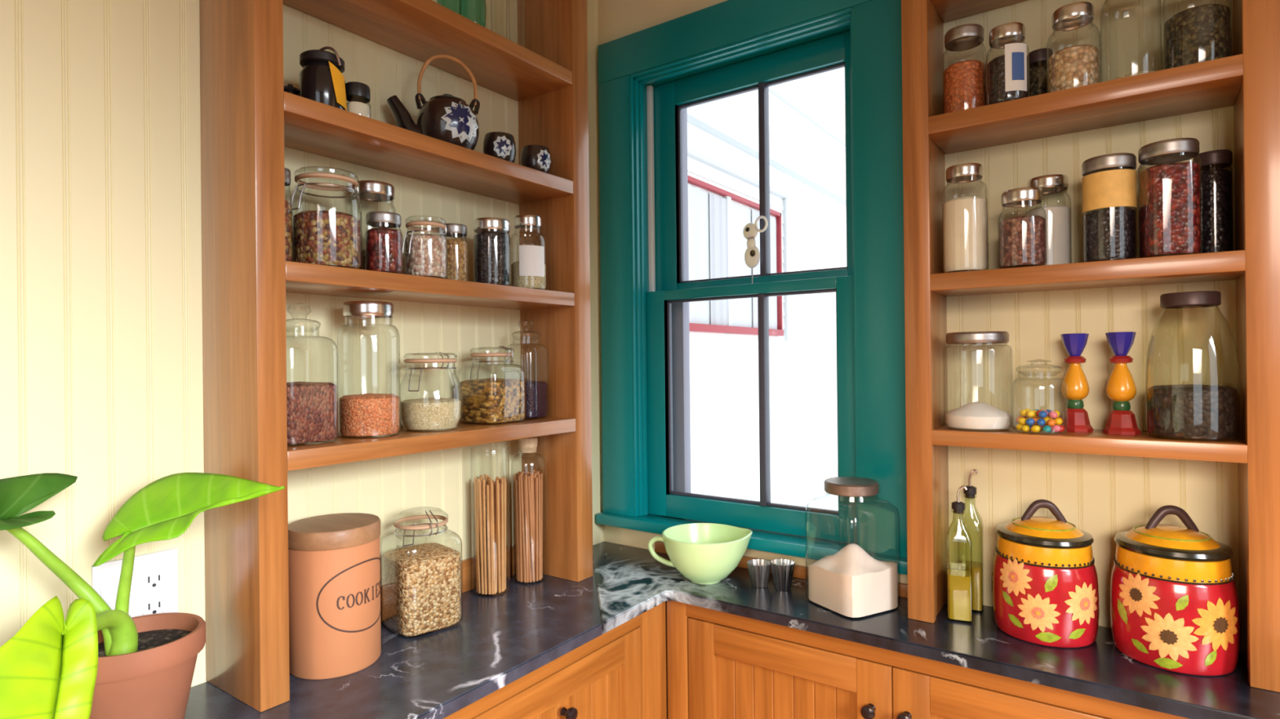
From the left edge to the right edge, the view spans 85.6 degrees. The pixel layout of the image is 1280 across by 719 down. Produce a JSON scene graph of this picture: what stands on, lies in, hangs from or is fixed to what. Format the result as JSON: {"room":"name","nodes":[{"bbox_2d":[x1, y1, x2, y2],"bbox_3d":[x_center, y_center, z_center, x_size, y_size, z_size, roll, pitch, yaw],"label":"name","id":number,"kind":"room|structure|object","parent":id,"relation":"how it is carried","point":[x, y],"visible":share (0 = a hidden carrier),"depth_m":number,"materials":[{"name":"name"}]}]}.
{"room":"kitchen","nodes":[
{"label":"kitchen","id":0,"kind":"room"},
{"bbox_2d":[0,0,604,687],"bbox_3d":[-1.083,0.175,0.575,0.100,2.470,3.520,-1,0,35],"label":"wall","id":1,"kind":"structure","parent":0,"point":[101,331],"depth_m":1.01,"materials":[{"name":"beige paint"}]},
{"bbox_2d":[91,548,177,617],"bbox_3d":[-0.720,0.339,0.989,0.008,0.114,0.104,-1,0,35],"label":"wall outlet","id":2,"kind":"object","parent":1,"relation":"attached to","point":[154,582],"visible":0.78,"depth_m":1.00,"materials":[{"name":"white plastic"}]},
{"bbox_2d":[140,594,166,615],"bbox_3d":[-0.707,0.358,1.004,0.003,0.033,0.033,-1,0,35],"label":"socket","id":3,"kind":"object","parent":2,"relation":"attached to","point":[150,604],"depth_m":1.00,"materials":[{"name":"grey"}]},
{"bbox_2d":[140,567,166,591],"bbox_3d":[-0.707,0.319,1.005,0.003,0.033,0.033,-1,0,35],"label":"socket","id":4,"kind":"object","parent":2,"relation":"attached to","point":[152,579],"depth_m":1.00,"materials":[{"name":"grey"}]},
{"bbox_2d":[598,0,1240,651],"bbox_3d":[1.241,0.151,0.999,3.200,2.470,0.133,-1,0,35],"label":"wall","id":5,"kind":"structure","parent":0,"point":[1104,496],"depth_m":1.27,"materials":[{"name":"beige paint"}]},
{"bbox_2d":[595,0,907,575],"bbox_3d":[0.265,-0.206,1.677,0.816,1.276,0.198,-1,0,35],"label":"window","id":6,"kind":"structure","parent":5,"relation":"in","point":[649,78],"depth_m":1.66,"materials":[{"name":"teal paint"}]},
{"bbox_2d":[742,215,768,283],"bbox_3d":[0.280,-0.264,1.677,0.067,0.166,0.017,-1,0,35],"label":"ornament","id":7,"kind":"object","parent":6,"relation":"on","point":[752,255],"visible":0.99,"depth_m":1.68,"materials":[{"name":"grey"}]},
{"bbox_2d":[654,541,907,598],"bbox_3d":[0.304,0.474,1.576,0.648,0.026,0.012,-1,0,35],"label":"trim","id":8,"kind":"structure","parent":5,"relation":"attached to","point":[799,571],"depth_m":1.54,"materials":[{"name":"brown wood"}]},
{"bbox_3d":[0.243,1.420,-0.427,3.400,0.050,3.610,-1,0,35],"label":"floor","id":9,"kind":"structure","parent":0,"visible":0},
{"bbox_2d":[443,600,667,718],"bbox_3d":[-0.706,0.963,0.684,0.370,0.888,2.526,-1,0,35],"label":"base cabinet","id":10,"kind":"object","parent":9,"relation":"on","point":[621,673],"visible":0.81,"depth_m":1.32,"materials":[{"name":"brown wood"}]},
{"bbox_2d":[184,564,602,718],"bbox_3d":[-0.715,0.507,0.688,0.361,0.021,2.526,-1,0,35],"label":"countertop","id":11,"kind":"structure","parent":10,"relation":"on","point":[498,641],"depth_m":1.12,"materials":[{"name":"stone"}]},
{"bbox_2d":[0,472,284,718],"bbox_3d":[-0.642,0.316,0.811,0.253,0.359,0.336,-1,0,35],"label":"potted plant","id":12,"kind":"object","parent":11,"relation":"on","point":[100,662],"visible":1,"depth_m":0.83,"materials":[{"name":"green plant"}]},
{"bbox_2d":[288,512,381,679],"bbox_3d":[-0.502,0.381,1.135,0.144,0.228,0.144,-1,0,35],"label":"canister","id":13,"kind":"object","parent":11,"relation":"on","point":[334,560],"visible":0.97,"depth_m":1.08,"materials":[{"name":"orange ceramic"}]},
{"bbox_2d":[200,0,593,712],"bbox_3d":[-0.396,-0.285,1.316,0.170,1.558,0.734,-1,0,35],"label":"shelving unit","id":14,"kind":"object","parent":11,"relation":"on","point":[248,118],"visible":0.88,"depth_m":1.11,"materials":[{"name":"brown wood"}]},
{"bbox_2d":[284,167,293,246],"bbox_3d":[-0.557,-0.218,1.064,0.039,0.150,0.039,-1,0,35],"label":"spice jar","id":15,"kind":"object","parent":14,"relation":"on","point":[287,172],"visible":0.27,"depth_m":1.06,"materials":[{"name":"clear glass"}]},
{"bbox_2d":[284,200,292,261],"bbox_3d":[-0.556,-0.197,1.063,0.037,0.099,0.037,-1,0,35],"label":"spice","id":16,"kind":"object","parent":15,"relation":"in","point":[288,219],"visible":0.16,"depth_m":1.06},
{"bbox_2d":[283,84,299,95],"bbox_3d":[-0.567,-0.418,1.121,0.040,0.057,0.040,-1,0,35],"label":"pot","id":17,"kind":"object","parent":14,"relation":"on","point":[289,88],"visible":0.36,"depth_m":1.11,"materials":[{"name":"black ceramic"}]},
{"bbox_2d":[286,302,338,446],"bbox_3d":[-0.543,0.021,1.103,0.092,0.223,0.092,-1,0,39],"label":"jar","id":18,"kind":"object","parent":14,"relation":"on","point":[305,443],"visible":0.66,"depth_m":1.10,"materials":[{"name":"clear glass"}]},
{"bbox_2d":[286,381,337,444],"bbox_3d":[-0.542,0.082,1.103,0.088,0.094,0.088,-1,0,39],"label":"beans","id":19,"kind":"object","parent":18,"relation":"in","point":[311,406],"visible":0.74,"depth_m":1.07,"materials":[{"name":"food"}]},
{"bbox_2d":[298,46,346,110],"bbox_3d":[-0.509,-0.445,1.111,0.075,0.110,0.068,-1,0,35],"label":"honey jar","id":20,"kind":"object","parent":14,"relation":"on","point":[322,79],"visible":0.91,"depth_m":1.08,"materials":[{"name":"black ceramic"}]},
{"bbox_2d":[290,168,362,269],"bbox_3d":[-0.507,-0.225,1.120,0.104,0.163,0.104,-1,0,-15],"label":"lid jar","id":21,"kind":"object","parent":14,"relation":"on","point":[309,175],"visible":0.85,"depth_m":1.10,"materials":[{"name":"clear glass"}]},
{"bbox_2d":[293,209,360,269],"bbox_3d":[-0.506,-0.194,1.120,0.099,0.093,0.099,-1,0,30],"label":"beans","id":22,"kind":"object","parent":21,"relation":"in","point":[322,237],"visible":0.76,"depth_m":1.08,"materials":[{"name":"food"}]},
{"bbox_2d":[345,81,370,104],"bbox_3d":[-0.468,-0.422,1.144,0.041,0.062,0.041,-1,0,35],"label":"jar","id":23,"kind":"object","parent":14,"relation":"on","point":[357,91],"visible":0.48,"depth_m":1.13,"materials":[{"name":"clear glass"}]},
{"bbox_2d":[346,101,370,118],"bbox_3d":[-0.468,-0.409,1.144,0.039,0.031,0.039,-1,0,35],"label":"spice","id":24,"kind":"object","parent":23,"relation":"in","point":[358,108],"visible":0.65,"depth_m":1.13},
{"bbox_2d":[338,393,399,435],"bbox_3d":[-0.470,0.093,1.201,0.097,0.070,0.097,-1,0,35],"label":"lentils","id":25,"kind":"object","parent":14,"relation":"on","point":[366,414],"visible":1,"depth_m":1.16,"materials":[{"name":"food"}]},
{"bbox_2d":[337,301,400,438],"bbox_3d":[-0.471,0.017,1.202,0.102,0.231,0.102,-1,0,35],"label":"mason jar","id":26,"kind":"object","parent":14,"relation":"on","point":[364,309],"visible":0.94,"depth_m":1.17,"materials":[{"name":"clear glass"}]},
{"bbox_2d":[349,180,395,212],"bbox_3d":[-0.482,-0.230,1.251,0.080,0.172,0.080,-1,0,35],"label":"storage jar","id":27,"kind":"object","parent":14,"relation":"on","point":[369,190],"visible":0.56,"depth_m":1.23,"materials":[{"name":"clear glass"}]},
{"bbox_2d":[359,249,366,270],"bbox_3d":[-0.482,-0.172,1.251,0.076,0.049,0.076,-1,0,35],"label":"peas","id":28,"kind":"object","parent":27,"relation":"in","point":[363,267],"visible":0.06,"depth_m":1.21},
{"bbox_2d":[364,211,403,271],"bbox_3d":[-0.438,-0.196,1.183,0.061,0.104,0.061,-1,0,35],"label":"spice jar","id":29,"kind":"object","parent":14,"relation":"on","point":[387,220],"visible":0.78,"depth_m":1.17,"materials":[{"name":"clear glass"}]},
{"bbox_2d":[365,227,402,273],"bbox_3d":[-0.438,-0.186,1.183,0.058,0.075,0.058,-1,0,35],"label":"spice","id":30,"kind":"object","parent":29,"relation":"in","point":[384,251],"visible":0.88,"depth_m":1.16,"materials":[{"name":"food"}]},
{"bbox_2d":[402,217,447,278],"bbox_3d":[-0.389,-0.200,1.256,0.075,0.111,0.075,-1,0,-8],"label":"storage jar","id":31,"kind":"object","parent":14,"relation":"on","point":[409,225],"visible":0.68,"depth_m":1.23,"materials":[{"name":"clear glass"}]},
{"bbox_2d":[404,233,446,278],"bbox_3d":[-0.389,-0.187,1.256,0.072,0.077,0.072,-1,0,37],"label":"beans","id":32,"kind":"object","parent":31,"relation":"in","point":[427,257],"visible":0.85,"depth_m":1.23,"materials":[{"name":"food"}]},
{"bbox_2d":[399,351,462,431],"bbox_3d":[-0.393,0.059,1.298,0.115,0.146,0.116,-1,0,14],"label":"jar","id":33,"kind":"object","parent":14,"relation":"on","point":[442,360],"visible":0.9,"depth_m":1.27,"materials":[{"name":"clear glass"}]},
{"bbox_2d":[400,397,461,430],"bbox_3d":[-0.392,0.100,1.298,0.109,0.057,0.109,-1,0,35],"label":"couscous","id":34,"kind":"object","parent":33,"relation":"in","point":[428,413],"visible":0.99,"depth_m":1.25,"materials":[{"name":"food"}]},
{"bbox_2d":[386,53,479,150],"bbox_3d":[-0.385,-0.490,1.324,0.131,0.197,0.148,-1,0,35],"label":"teapot","id":35,"kind":"object","parent":14,"relation":"on","point":[447,117],"visible":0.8,"depth_m":1.29,"materials":[{"name":"black ceramic"}]},
{"bbox_2d":[440,223,468,244],"bbox_3d":[-0.361,-0.202,1.342,0.055,0.115,0.055,-1,0,35],"label":"spice jar","id":36,"kind":"object","parent":14,"relation":"on","point":[454,230],"visible":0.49,"depth_m":1.32,"materials":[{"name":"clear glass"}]},
{"bbox_2d":[445,239,467,280],"bbox_3d":[-0.361,-0.191,1.342,0.052,0.084,0.052,-1,0,35],"label":"spice","id":37,"kind":"object","parent":36,"relation":"in","point":[456,249],"visible":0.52,"depth_m":1.32,"materials":[{"name":"food"}]},
{"bbox_2d":[473,217,511,283],"bbox_3d":[-0.298,-0.212,1.393,0.073,0.134,0.073,-1,0,35],"label":"storage jar","id":38,"kind":"object","parent":14,"relation":"on","point":[486,224],"visible":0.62,"depth_m":1.37,"materials":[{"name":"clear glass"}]},
{"bbox_2d":[474,231,510,285],"bbox_3d":[-0.298,-0.203,1.393,0.070,0.106,0.070,-1,0,35],"label":"beans","id":39,"kind":"object","parent":38,"relation":"in","point":[491,249],"visible":0.84,"depth_m":1.36,"materials":[{"name":"food"}]},
{"bbox_2d":[458,346,526,424],"bbox_3d":[-0.308,0.051,1.443,0.112,0.159,0.112,-1,0,31],"label":"jar","id":40,"kind":"object","parent":14,"relation":"on","point":[476,354],"visible":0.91,"depth_m":1.41,"materials":[{"name":"clear glass"}]},
{"bbox_2d":[459,377,524,422],"bbox_3d":[-0.308,0.083,1.443,0.107,0.088,0.107,-1,0,31],"label":"noodle pieces","id":41,"kind":"object","parent":40,"relation":"in","point":[491,400],"visible":1,"depth_m":1.40,"materials":[{"name":"food"}]},
{"bbox_2d":[482,131,515,162],"bbox_3d":[-0.288,-0.425,1.419,0.068,0.066,0.067,-1,0,35],"label":"teacup","id":42,"kind":"object","parent":14,"relation":"on","point":[502,145],"visible":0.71,"depth_m":1.39,"materials":[{"name":"black ceramic"}]},
{"bbox_2d":[503,320,548,419],"bbox_3d":[-0.253,0.021,1.536,0.082,0.219,0.082,-1,0,25],"label":"jar","id":43,"kind":"object","parent":14,"relation":"on","point":[522,320],"visible":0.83,"depth_m":1.53,"materials":[{"name":"clear glass"}]},
{"bbox_2d":[523,380,547,417],"bbox_3d":[-0.252,0.087,1.536,0.078,0.079,0.078,-1,0,25],"label":"rice","id":44,"kind":"object","parent":43,"relation":"in","point":[536,393],"visible":0.53,"depth_m":1.50,"materials":[{"name":"food"}]},
{"bbox_2d":[510,214,546,288],"bbox_3d":[-0.238,-0.225,1.476,0.078,0.158,0.077,-1,0,35],"label":"storage jar","id":45,"kind":"object","parent":14,"relation":"on","point":[531,258],"visible":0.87,"depth_m":1.45,"materials":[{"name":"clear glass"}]},
{"bbox_2d":[511,261,546,289],"bbox_3d":[-0.238,-0.180,1.477,0.074,0.059,0.074,-1,0,35],"label":"seeds","id":46,"kind":"object","parent":45,"relation":"in","point":[527,282],"visible":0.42,"depth_m":1.45,"materials":[{"name":"food"}]},
{"bbox_2d":[520,144,551,173],"bbox_3d":[-0.226,-0.426,1.505,0.068,0.066,0.067,-1,0,35],"label":"teacup","id":47,"kind":"object","parent":14,"relation":"on","point":[538,157],"visible":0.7,"depth_m":1.48,"materials":[{"name":"black ceramic"}]},
{"bbox_2d":[380,506,462,638],"bbox_3d":[-0.407,0.386,1.289,0.121,0.216,0.121,-1,0,-43],"label":"jar","id":48,"kind":"object","parent":11,"relation":"on","point":[414,527],"visible":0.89,"depth_m":1.28,"materials":[{"name":"clear glass"}]},
{"bbox_2d":[382,542,461,636],"bbox_3d":[-0.407,0.421,1.289,0.116,0.136,0.116,-1,0,-43],"label":"rolled oats","id":49,"kind":"object","parent":48,"relation":"in","point":[422,587],"visible":1,"depth_m":1.25,"materials":[{"name":"food"}]},
{"bbox_2d":[470,452,510,597],"bbox_3d":[-0.317,0.340,1.467,0.080,0.306,0.080,-1,0,35],"label":"jar","id":50,"kind":"object","parent":11,"relation":"on","point":[495,595],"visible":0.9,"depth_m":1.46,"materials":[{"name":"clear glass"}]},
{"bbox_2d":[474,474,506,595],"bbox_3d":[-0.317,0.368,1.468,0.068,0.241,0.065,-1,0,35],"label":"noodles","id":51,"kind":"object","parent":50,"relation":"in","point":[490,495],"visible":1,"depth_m":1.45,"materials":[{"name":"food"}]},
{"bbox_2d":[511,436,546,582],"bbox_3d":[-0.248,0.333,1.541,0.075,0.318,0.075,-1,0,35],"label":"jar","id":52,"kind":"object","parent":11,"relation":"on","point":[529,445],"visible":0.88,"depth_m":1.52,"materials":[{"name":"clear glass"}]},
{"bbox_2d":[513,469,542,582],"bbox_3d":[-0.248,0.369,1.541,0.063,0.239,0.060,-1,0,35],"label":"spaghetti","id":53,"kind":"object","parent":52,"relation":"in","point":[528,487],"visible":1,"depth_m":1.52,"materials":[{"name":"food"}]},
{"bbox_2d":[666,600,1188,718],"bbox_3d":[1.036,0.945,0.916,2.254,0.888,0.246,-1,0,35],"label":"base cabinet","id":54,"kind":"object","parent":9,"relation":"on","point":[721,665],"visible":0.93,"depth_m":1.30,"materials":[{"name":"brown wood"}]},
{"bbox_2d":[592,541,1279,718],"bbox_3d":[0.838,0.491,0.942,2.599,0.021,0.492,-1,0,35],"label":"countertop","id":55,"kind":"structure","parent":54,"relation":"on","point":[630,582],"depth_m":1.20,"materials":[{"name":"stone"}]},
{"bbox_2d":[648,523,752,584],"bbox_3d":[0.144,0.434,1.532,0.189,0.108,0.189,-1,0,-38],"label":"mixing bowl","id":56,"kind":"object","parent":55,"relation":"on","point":[704,553],"visible":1,"depth_m":1.48,"materials":[{"name":"green ceramic"}]},
{"bbox_2d":[746,559,771,588],"bbox_3d":[0.257,0.462,1.487,0.054,0.050,0.054,-1,0,35],"label":"tin","id":57,"kind":"object","parent":55,"relation":"on","point":[759,570],"visible":0.98,"depth_m":1.47,"materials":[{"name":"metal"}]},
{"bbox_2d":[769,559,795,591],"bbox_3d":[0.303,0.458,1.467,0.053,0.056,0.053,-1,0,35],"label":"tin","id":58,"kind":"object","parent":55,"relation":"on","point":[782,570],"visible":1,"depth_m":1.45,"materials":[{"name":"silver"}]},
{"bbox_2d":[804,476,900,605],"bbox_3d":[0.420,0.363,1.371,0.138,0.244,0.138,-1,0,-28],"label":"jar","id":59,"kind":"object","parent":55,"relation":"on","point":[849,486],"visible":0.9,"depth_m":1.34,"materials":[{"name":"clear glass"}]},
{"bbox_2d":[808,543,897,617],"bbox_3d":[0.421,0.422,1.371,0.132,0.119,0.132,-1,0,-28],"label":"flour","id":60,"kind":"object","parent":59,"relation":"in","point":[849,582],"visible":1,"depth_m":1.32,"materials":[{"name":"food"}]},
{"bbox_2d":[946,485,972,619],"bbox_3d":[0.595,0.359,1.288,0.043,0.248,0.043,-1,0,23],"label":"oil cruet","id":61,"kind":"object","parent":55,"relation":"on","point":[957,506],"visible":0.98,"depth_m":1.28,"materials":[{"name":"green glass"}]},
{"bbox_2d":[946,568,971,621],"bbox_3d":[0.595,0.439,1.288,0.040,0.081,0.040,-1,0,23],"label":"olive oil","id":62,"kind":"object","parent":61,"relation":"in","point":[959,582],"visible":1,"depth_m":1.27,"materials":[{"name":"yellow"}]},
{"bbox_2d":[957,469,984,609],"bbox_3d":[0.641,0.348,1.341,0.043,0.270,0.043,-1,0,30],"label":"oil cruet","id":63,"kind":"object","parent":55,"relation":"on","point":[970,493],"visible":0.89,"depth_m":1.34,"materials":[{"name":"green glass"}]},
{"bbox_2d":[959,560,982,610],"bbox_3d":[0.642,0.438,1.341,0.040,0.081,0.040,-1,0,30],"label":"olive oil","id":64,"kind":"object","parent":63,"relation":"in","point":[977,567],"visible":0.66,"depth_m":1.32,"materials":[{"name":"yellow"}]},
{"bbox_2d":[991,499,1099,648],"bbox_3d":[0.718,0.365,1.227,0.164,0.233,0.164,-1,0,13],"label":"canister","id":65,"kind":"object","parent":55,"relation":"on","point":[1045,588],"visible":1,"depth_m":1.17,"materials":[{"name":"red ceramic"}]},
{"bbox_2d":[901,0,1279,693],"bbox_3d":[0.765,-0.298,1.195,0.557,1.558,0.158,-1,0,35],"label":"shelving unit","id":66,"kind":"object","parent":55,"relation":"on","point":[1248,80],"visible":0.94,"depth_m":1.13,"materials":[{"name":"brown wood"}]},
{"bbox_2d":[942,23,986,75],"bbox_3d":[0.604,-0.528,1.287,0.075,0.164,0.075,-1,0,35],"label":"mason jar","id":67,"kind":"object","parent":66,"relation":"on","point":[968,36],"visible":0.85,"depth_m":1.29,"materials":[{"name":"clear glass"}]},
{"bbox_2d":[943,59,986,113],"bbox_3d":[0.605,-0.499,1.287,0.072,0.098,0.072,-1,0,35],"label":"spice","id":68,"kind":"object","parent":67,"relation":"in","point":[965,81],"visible":0.65,"depth_m":1.26,"materials":[{"name":"food"}]},
{"bbox_2d":[942,163,988,272],"bbox_3d":[0.600,-0.257,1.277,0.077,0.197,0.077,-1,0,35],"label":"mason jar","id":69,"kind":"object","parent":66,"relation":"on","point":[964,172],"visible":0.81,"depth_m":1.26,"materials":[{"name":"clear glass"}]},
{"bbox_2d":[942,195,987,272],"bbox_3d":[0.600,-0.233,1.277,0.074,0.142,0.074,-1,0,35],"label":"powder","id":70,"kind":"object","parent":69,"relation":"in","point":[964,217],"visible":0.89,"depth_m":1.25,"materials":[{"name":"food"}]},
{"bbox_2d":[942,331,1013,431],"bbox_3d":[0.624,0.039,1.278,0.115,0.178,0.115,-1,0,35],"label":"storage jar","id":71,"kind":"object","parent":66,"relation":"on","point":[972,337],"visible":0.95,"depth_m":1.24,"materials":[{"name":"clear glass"}]},
{"bbox_2d":[945,401,1011,429],"bbox_3d":[0.625,0.101,1.278,0.110,0.046,0.110,-1,0,35],"label":"powder","id":72,"kind":"object","parent":71,"relation":"in","point":[977,415],"visible":1,"depth_m":1.24,"materials":[{"name":"food"}]},
{"bbox_2d":[985,22,1030,96],"bbox_3d":[0.653,-0.517,1.228,0.069,0.140,0.070,-1,0,35],"label":"spice jar","id":73,"kind":"object","parent":66,"relation":"on","point":[1010,37],"visible":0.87,"depth_m":1.20,"materials":[{"name":"clear glass"}]},
{"bbox_2d":[986,54,1028,105],"bbox_3d":[0.654,-0.494,1.229,0.066,0.086,0.066,-1,0,35],"label":"spice","id":74,"kind":"object","parent":73,"relation":"in","point":[996,93],"visible":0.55,"depth_m":1.21,"materials":[{"name":"food"}]},
{"bbox_2d":[1012,52,1024,79],"bbox_3d":[0.654,-0.507,1.194,0.021,0.048,0.002,-1,0,0],"label":"print","id":75,"kind":"object","parent":73,"relation":"attached to","point":[1018,58],"depth_m":1.19,"materials":[{"name":"blue"}]},
{"bbox_2d":[999,215,1045,268],"bbox_3d":[0.672,-0.207,1.215,0.072,0.088,0.072,-1,0,35],"label":"beans","id":76,"kind":"object","parent":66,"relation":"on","point":[1022,239],"visible":0.88,"depth_m":1.19,"materials":[{"name":"food"}]},
{"bbox_2d":[998,186,1047,266],"bbox_3d":[0.672,-0.227,1.215,0.075,0.137,0.075,-1,0,35],"label":"mason jar","id":77,"kind":"object","parent":66,"relation":"on","point":[1026,196],"visible":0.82,"depth_m":1.20,"materials":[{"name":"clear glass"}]},
{"bbox_2d":[1026,48,1053,69],"bbox_3d":[0.738,-0.507,1.274,0.043,0.118,0.043,-1,0,35],"label":"spice jar","id":78,"kind":"object","parent":66,"relation":"on","point":[1037,58],"visible":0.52,"depth_m":1.26,"materials":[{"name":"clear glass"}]},
{"bbox_2d":[1028,66,1048,96],"bbox_3d":[0.738,-0.494,1.274,0.041,0.085,0.041,-1,0,35],"label":"herb","id":79,"kind":"object","parent":78,"relation":"in","point":[1037,76],"visible":0.52,"depth_m":1.26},
{"bbox_2d":[1012,359,1067,434],"bbox_3d":[0.697,0.063,1.206,0.084,0.128,0.084,-1,0,35],"label":"candy jar","id":80,"kind":"object","parent":66,"relation":"on","point":[1036,359],"visible":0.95,"depth_m":1.20,"materials":[{"name":"clear glass"}]},
{"bbox_2d":[1051,425,1061,432],"bbox_3d":[0.710,0.118,1.179,0.015,0.013,0.013,-1,0,25],"label":"candy","id":81,"kind":"object","parent":80,"relation":"in","point":[1055,428],"visible":1,"depth_m":1.17,"materials":[{"name":"pink food"}]},
{"bbox_2d":[1026,204,1071,265],"bbox_3d":[0.744,-0.221,1.259,0.069,0.114,0.069,-1,0,35],"label":"sugar","id":82,"kind":"object","parent":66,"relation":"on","point":[1057,217],"visible":0.65,"depth_m":1.23,"materials":[{"name":"food"}]},
{"bbox_2d":[1026,174,1071,251],"bbox_3d":[0.744,-0.245,1.259,0.072,0.170,0.072,-1,0,35],"label":"mason jar","id":83,"kind":"object","parent":66,"relation":"on","point":[1049,184],"visible":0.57,"depth_m":1.24,"materials":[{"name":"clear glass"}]},
{"bbox_2d":[1046,1,1100,91],"bbox_3d":[0.739,-0.522,1.179,0.078,0.148,0.078,-1,0,35],"label":"mason jar","id":84,"kind":"object","parent":66,"relation":"on","point":[1075,15],"visible":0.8,"depth_m":1.18,"materials":[{"name":"clear glass"}]},
{"bbox_2d":[1048,44,1099,93],"bbox_3d":[0.739,-0.489,1.179,0.074,0.074,0.074,-1,0,35],"label":"chickpeas","id":85,"kind":"object","parent":84,"relation":"in","point":[1077,65],"visible":0.71,"depth_m":1.15,"materials":[{"name":"food"}]},
{"bbox_2d":[1060,333,1093,432],"bbox_3d":[0.769,0.040,1.221,0.048,0.172,0.048,-1,0,-32],"label":"candlestick","id":86,"kind":"object","parent":66,"relation":"on","point":[1075,419],"visible":0.98,"depth_m":1.21,"materials":[{"name":"multicoloured"}]},
{"bbox_2d":[1060,333,1088,355],"bbox_3d":[0.768,-0.025,1.221,0.043,0.040,0.041,-1,0,35],"label":"candle cup","id":87,"kind":"object","parent":86,"relation":"on","point":[1074,344],"depth_m":1.21,"materials":[{"name":"blue"}]},
{"bbox_2d":[1081,152,1137,256],"bbox_3d":[0.785,-0.248,1.155,0.076,0.175,0.076,-1,0,35],"label":"storage jar","id":88,"kind":"object","parent":66,"relation":"on","point":[1108,180],"visible":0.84,"depth_m":1.13,"materials":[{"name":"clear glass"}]},
{"bbox_2d":[1084,206,1135,262],"bbox_3d":[0.785,-0.208,1.155,0.071,0.087,0.071,-1,0,35],"label":"tea","id":89,"kind":"object","parent":88,"relation":"in","point":[1109,233],"visible":0.84,"depth_m":1.13,"materials":[{"name":"food"}]},
{"bbox_2d":[1102,331,1140,435],"bbox_3d":[0.814,0.040,1.169,0.048,0.172,0.048,-1,0,-32],"label":"candlestick","id":90,"kind":"object","parent":66,"relation":"on","point":[1121,388],"visible":1,"depth_m":1.16,"materials":[{"name":"multicoloured"}]},
{"bbox_2d":[1105,331,1136,355],"bbox_3d":[0.814,-0.026,1.169,0.043,0.040,0.041,-1,0,35],"label":"candle cup","id":91,"kind":"object","parent":90,"relation":"on","point":[1120,344],"depth_m":1.16,"materials":[{"name":"blue"}]},
{"bbox_2d":[1108,71,1154,80],"bbox_3d":[0.808,-0.458,1.137,0.079,0.010,0.079,-1,0,35],"label":"crumbs","id":92,"kind":"object","parent":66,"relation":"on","point":[1134,73],"visible":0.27,"depth_m":1.11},
{"bbox_2d":[1137,137,1202,254],"bbox_3d":[0.845,-0.252,1.104,0.078,0.182,0.078,-1,0,21],"label":"jar","id":93,"kind":"object","parent":66,"relation":"on","point":[1177,149],"visible":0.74,"depth_m":1.09,"materials":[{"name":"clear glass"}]},
{"bbox_2d":[1138,161,1200,257],"bbox_3d":[0.845,-0.237,1.104,0.073,0.145,0.073,-1,0,21],"label":"beans","id":94,"kind":"object","parent":93,"relation":"in","point":[1169,193],"visible":0.86,"depth_m":1.07,"materials":[{"name":"food"}]},
{"bbox_2d":[1145,290,1239,441],"bbox_3d":[0.878,0.009,1.102,0.118,0.232,0.118,-1,0,35],"label":"jar","id":95,"kind":"object","parent":66,"relation":"on","point":[1187,300],"visible":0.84,"depth_m":1.07,"materials":[{"name":"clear glass"}]},
{"bbox_2d":[1147,384,1237,439],"bbox_3d":[0.879,0.081,1.102,0.111,0.081,0.111,-1,0,35],"label":"beans","id":96,"kind":"object","parent":95,"relation":"in","point":[1197,411],"visible":1,"depth_m":1.06,"materials":[{"name":"food"}]},
{"bbox_2d":[1162,0,1231,52],"bbox_3d":[0.878,-0.532,1.091,0.085,0.165,0.085,-1,0,35],"label":"storage jar","id":97,"kind":"object","parent":66,"relation":"on","point":[1231,0],"visible":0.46,"depth_m":1.11,"materials":[{"name":"clear glass"}]},
{"bbox_2d":[1164,4,1230,69],"bbox_3d":[0.879,-0.502,1.091,0.081,0.096,0.081,-1,0,35],"label":"tea","id":98,"kind":"object","parent":97,"relation":"in","point":[1199,33],"visible":0.77,"depth_m":1.06,"materials":[{"name":"food"}]},
{"bbox_2d":[1192,149,1233,250],"bbox_3d":[0.940,-0.250,1.134,0.050,0.176,0.050,-1,0,35],"label":"storage jar","id":99,"kind":"object","parent":66,"relation":"on","point":[1220,158],"visible":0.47,"depth_m":1.12,"materials":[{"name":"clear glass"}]},
{"bbox_2d":[1199,168,1232,253],"bbox_3d":[0.941,-0.238,1.134,0.047,0.144,0.047,-1,0,35],"label":"beans","id":100,"kind":"object","parent":99,"relation":"in","point":[1215,185],"visible":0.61,"depth_m":1.11,"materials":[{"name":"food"}]},
{"bbox_2d":[1109,505,1239,675],"bbox_3d":[0.865,0.359,1.122,0.167,0.243,0.167,-1,0,19],"label":"canister","id":101,"kind":"object","parent":55,"relation":"on","point":[1174,606],"visible":1,"depth_m":1.06,"materials":[{"name":"red ceramic"}]},
{"label":"outside","id":102,"kind":"structure","parent":0,"visible":0},
{"bbox_2d":[687,83,846,508],"bbox_3d":[1.551,-0.561,6.108,0.600,3.900,8.000,-1,0,35],"label":"neighbouring house","id":103,"kind":"structure","parent":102,"point":[808,206],"depth_m":5.28,"materials":[{"name":"white"}]},
{"bbox_2d":[688,184,700,324],"bbox_3d":[0.132,-0.686,4.233,0.016,0.905,0.900,-1,0,35],"label":"curtain","id":104,"kind":"object","parent":103,"relation":"hanging from","point":[693,191],"depth_m":4.56,"materials":[{"name":"grey fabric"}]},
{"bbox_2d":[709,192,728,325],"bbox_3d":[0.546,-0.689,4.816,0.016,0.905,0.230,-1,0,35],"label":"curtain","id":105,"kind":"object","parent":103,"relation":"hanging from","point":[718,202],"depth_m":4.83,"materials":[{"name":"grey fabric"}]},
{"bbox_2d":[751,208,776,328],"bbox_3d":[0.972,-0.693,5.415,0.016,0.905,0.400,-1,0,35],"label":"curtain","id":106,"kind":"object","parent":103,"relation":"hanging from","point":[755,212],"depth_m":5.52,"materials":[{"name":"grey fabric"}]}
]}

